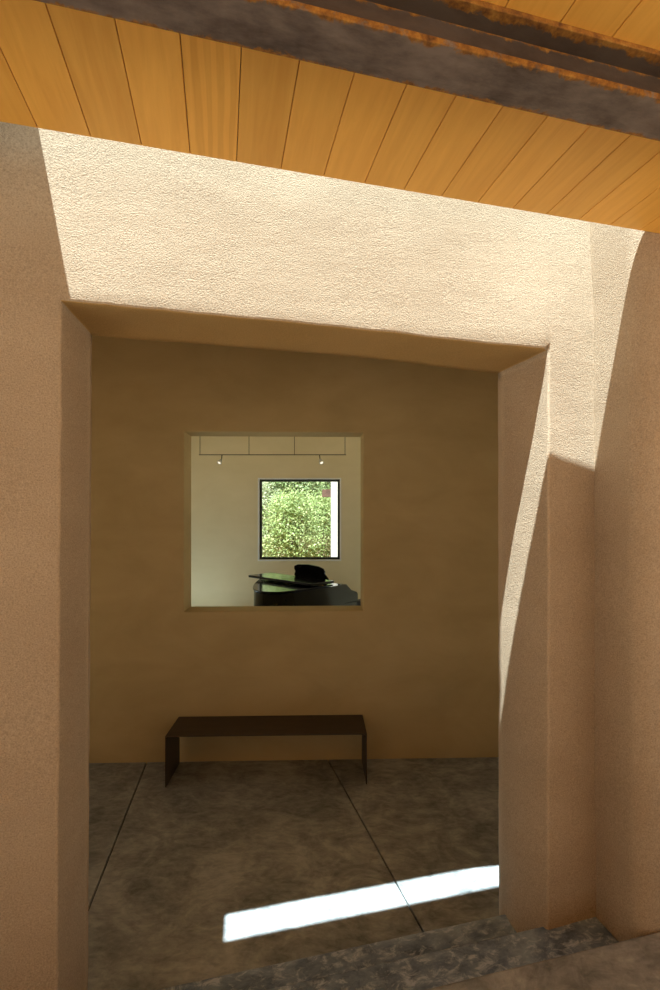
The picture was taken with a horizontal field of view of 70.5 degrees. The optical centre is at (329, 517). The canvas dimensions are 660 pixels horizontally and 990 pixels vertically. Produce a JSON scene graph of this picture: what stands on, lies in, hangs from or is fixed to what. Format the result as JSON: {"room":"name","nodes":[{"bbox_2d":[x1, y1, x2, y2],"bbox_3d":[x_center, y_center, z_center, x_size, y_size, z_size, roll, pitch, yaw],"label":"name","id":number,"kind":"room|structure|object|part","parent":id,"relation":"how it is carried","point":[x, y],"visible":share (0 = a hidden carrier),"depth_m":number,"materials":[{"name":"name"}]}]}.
{"room":"covered entryway","nodes":[
{"label":"covered entryway","id":0,"kind":"room"},
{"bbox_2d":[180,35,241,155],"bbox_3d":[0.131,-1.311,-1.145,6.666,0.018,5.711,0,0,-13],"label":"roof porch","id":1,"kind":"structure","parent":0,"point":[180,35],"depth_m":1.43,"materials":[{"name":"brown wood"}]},
{"bbox_2d":[191,436,360,606],"bbox_3d":[-0.700,0.100,8.720,7.200,3.900,0.240,0,0,0],"label":"wall","id":2,"kind":"structure","parent":0,"point":[224,497],"depth_m":8.60,"materials":[{"name":"beige paint"}]},
{"bbox_2d":[258,478,340,560],"bbox_3d":[-0.561,0.026,8.638,1.536,1.532,0.100,0,0,0],"label":"trim","id":3,"kind":"structure","parent":2,"relation":"attached to","point":[259,559],"depth_m":8.59,"materials":[{"name":"black paint"}]},
{"bbox_2d":[260,479,339,558],"bbox_3d":[-0.561,0.026,8.680,1.484,1.480,0.060,0,0,0],"label":"window","id":4,"kind":"structure","parent":2,"relation":"in","point":[261,480],"depth_m":8.65,"materials":[{"name":"black metal"}]},
{"bbox_2d":[88,757,498,989],"bbox_3d":[-0.300,2.350,2.974,7.200,0.100,3.133,0,0,0],"label":"floor","id":5,"kind":"structure","parent":0,"point":[225,867],"depth_m":3.14,"materials":[{"name":"concrete"}]},
{"bbox_2d":[165,715,366,786],"bbox_3d":[-0.549,2.082,4.205,1.728,0.437,0.395,0,0,-1],"label":"bench","id":6,"kind":"object","parent":5,"relation":"on","point":[291,725],"visible":1,"depth_m":4.19,"materials":[{"name":"wood"}]},
{"bbox_3d":[-1.409,2.086,4.183,0.008,0.429,0.395,0,0,-1],"label":"leg","id":7,"kind":"part","parent":6,"relation":"part of","materials":[{"name":"wood"}]},
{"bbox_3d":[-0.549,1.867,4.205,1.728,0.008,0.395,0,0,-1],"label":"seat","id":8,"kind":"part","parent":6,"relation":"part of","materials":[{"name":"wood"}]},
{"bbox_3d":[0.310,2.086,4.228,0.008,0.429,0.395,0,0,-1],"label":"leg","id":9,"kind":"part","parent":6,"relation":"part of","materials":[{"name":"wood"}]},
{"bbox_2d":[89,335,498,763],"bbox_3d":[-0.303,0.050,4.564,7.600,4.700,0.251,0,0,-2],"label":"wall","id":10,"kind":"structure","parent":0,"point":[418,656],"depth_m":4.44,"materials":[{"name":"paint"}]},
{"bbox_2d":[0,122,595,989],"bbox_3d":[-2.351,0.140,1.655,8.175,4.920,0.386,0,0,-13],"label":"wall","id":11,"kind":"structure","parent":0,"point":[99,237],"depth_m":2.03,"materials":[{"name":"beige paint"}]},
{"bbox_2d":[0,0,659,233],"bbox_3d":[0.156,-1.291,-1.139,6.719,0.022,5.712,0,0,-13],"label":"ceiling","id":12,"kind":"structure","parent":0,"point":[67,70],"depth_m":1.49,"materials":[{"name":"brown wood"}]},
{"bbox_2d":[34,0,659,140],"bbox_3d":[-0.428,-1.213,1.028,6.566,0.134,0.118,0,0,-13],"label":"steel beam","id":13,"kind":"structure","parent":12,"relation":"attached to","point":[479,50],"depth_m":1.18,"materials":[{"name":"metal"}]},
{"bbox_2d":[427,932,659,989],"bbox_3d":[0.040,2.125,-1.272,9.500,0.550,5.905,0,0,-13],"label":"floor","id":14,"kind":"structure","parent":0,"point":[631,964],"depth_m":1.90,"materials":[{"name":"concrete"}]},
{"bbox_2d":[590,222,659,941],"bbox_3d":[2.405,0.140,2.515,2.216,4.920,0.382,0,0,-13],"label":"wall","id":15,"kind":"structure","parent":0,"point":[625,262],"depth_m":2.15,"materials":[{"name":"beige paint"}]},
{"bbox_3d":[-0.700,-2.000,6.815,7.200,0.300,4.070,0,0,0],"label":"ceiling","id":16,"kind":"structure","parent":0,"visible":0},
{"bbox_2d":[199,437,345,464],"bbox_3d":[-0.800,-1.295,6.471,2.046,1.110,0.078,0,0,0],"label":"light","id":17,"kind":"object","parent":16,"relation":"hanging from","point":[219,461],"visible":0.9,"depth_m":6.50,"materials":[{"name":"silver metal"}]},
{"bbox_3d":[-0.800,-0.880,6.500,2.046,0.012,0.013,0,0,0],"label":"rail","id":18,"kind":"part","parent":17,"relation":"part of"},
{"bbox_3d":[-0.700,1.950,6.590,6.800,0.200,4.020,0,0,0],"label":"floor","id":19,"kind":"structure","parent":0,"visible":0},
{"bbox_2d":[248,564,357,605],"bbox_3d":[-0.561,1.244,6.144,1.250,1.213,1.463,0,0,44],"label":"grand piano","id":20,"kind":"object","parent":19,"relation":"on","point":[310,585],"visible":0.66,"depth_m":5.81,"materials":[{"name":"black paint"}]},
{"bbox_3d":[-0.738,0.848,5.967,1.226,0.020,0.963,0,0,44],"label":"lid","id":21,"kind":"part","parent":20,"relation":"part of","materials":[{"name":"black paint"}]},
{"label":"outside","id":22,"kind":"structure","parent":0,"visible":0},
{"bbox_3d":[0.000,2.605,-18.050,90.000,0.390,53.900,0,0,0],"label":"court","id":23,"kind":"object","parent":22,"visible":0},
{"bbox_2d":[159,915,516,989],"bbox_3d":[-0.033,2.275,2.175,2.164,0.250,0.263,0,0,-13],"label":"concrete step","id":24,"kind":"structure","parent":23,"relation":"on","point":[331,963],"depth_m":2.28,"materials":[{"name":"grey concrete"}]},
{"bbox_2d":[268,917,618,989],"bbox_3d":[-0.598,2.200,1.760,4.034,0.400,0.290,0,0,-13],"label":"concrete step","id":25,"kind":"structure","parent":23,"relation":"on","point":[430,970],"depth_m":2.11,"materials":[{"name":"grey concrete"}]},
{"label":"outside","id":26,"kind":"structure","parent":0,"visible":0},
{"bbox_3d":[0.000,2.450,39.450,90.000,0.700,61.100,0,0,0],"label":"garden","id":27,"kind":"object","parent":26,"visible":0},
{"bbox_2d":[262,482,292,556],"bbox_3d":[-2.136,0.533,14.261,2.471,3.652,2.126,0,0,-28],"label":"tree","id":28,"kind":"object","parent":27,"relation":"on","point":[265,492],"visible":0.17,"depth_m":14.11,"materials":[{"name":"green plant"}]},
{"bbox_2d":[262,482,327,556],"bbox_3d":[-0.990,0.688,12.481,2.084,3.341,2.190,0,0,-11],"label":"tree","id":29,"kind":"object","parent":27,"relation":"on","point":[291,548],"visible":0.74,"depth_m":12.11,"materials":[{"name":"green plant"}]},
{"bbox_2d":[262,482,330,547],"bbox_3d":[-1.287,-0.019,17.003,3.212,4.751,2.259,0,0,-9],"label":"tree","id":30,"kind":"object","parent":27,"relation":"on","point":[280,485],"visible":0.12,"depth_m":16.62,"materials":[{"name":"green plant"}]},
{"bbox_2d":[271,482,329,546],"bbox_3d":[-0.784,-0.429,22.192,5.336,5.572,2.384,0,0,-6],"label":"tree","id":31,"kind":"object","parent":27,"relation":"on","point":[291,482],"visible":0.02,"depth_m":21.90,"materials":[{"name":"green plant"}]},
{"bbox_2d":[299,485,330,556],"bbox_3d":[-0.330,0.682,14.553,2.314,3.353,2.157,0,0,0],"label":"tree","id":32,"kind":"object","parent":27,"relation":"on","point":[326,511],"visible":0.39,"depth_m":14.36,"materials":[{"name":"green plant"}]},
{"bbox_2d":[319,482,330,502],"bbox_3d":[0.921,-0.247,19.436,3.014,5.208,2.241,0,0,-5],"label":"tree","id":33,"kind":"object","parent":27,"relation":"on","point":[329,483],"visible":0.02,"depth_m":19.30,"materials":[{"name":"green plant"}]},
{"bbox_2d":[322,489,330,496],"bbox_3d":[1.295,0.710,12.425,2.980,2.980,2.050,0,0,0],"label":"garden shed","id":34,"kind":"object","parent":27,"relation":"on","point":[325,492],"visible":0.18,"depth_m":11.40,"materials":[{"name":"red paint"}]},
{"bbox_2d":[331,482,337,556],"bbox_3d":[0.160,0.050,10.440,0.280,4.300,0.280,0,0,0],"label":"post","id":35,"kind":"object","parent":27,"relation":"on","point":[334,485],"visible":0.06,"depth_m":10.30,"materials":[{"name":"paint"}]}
]}

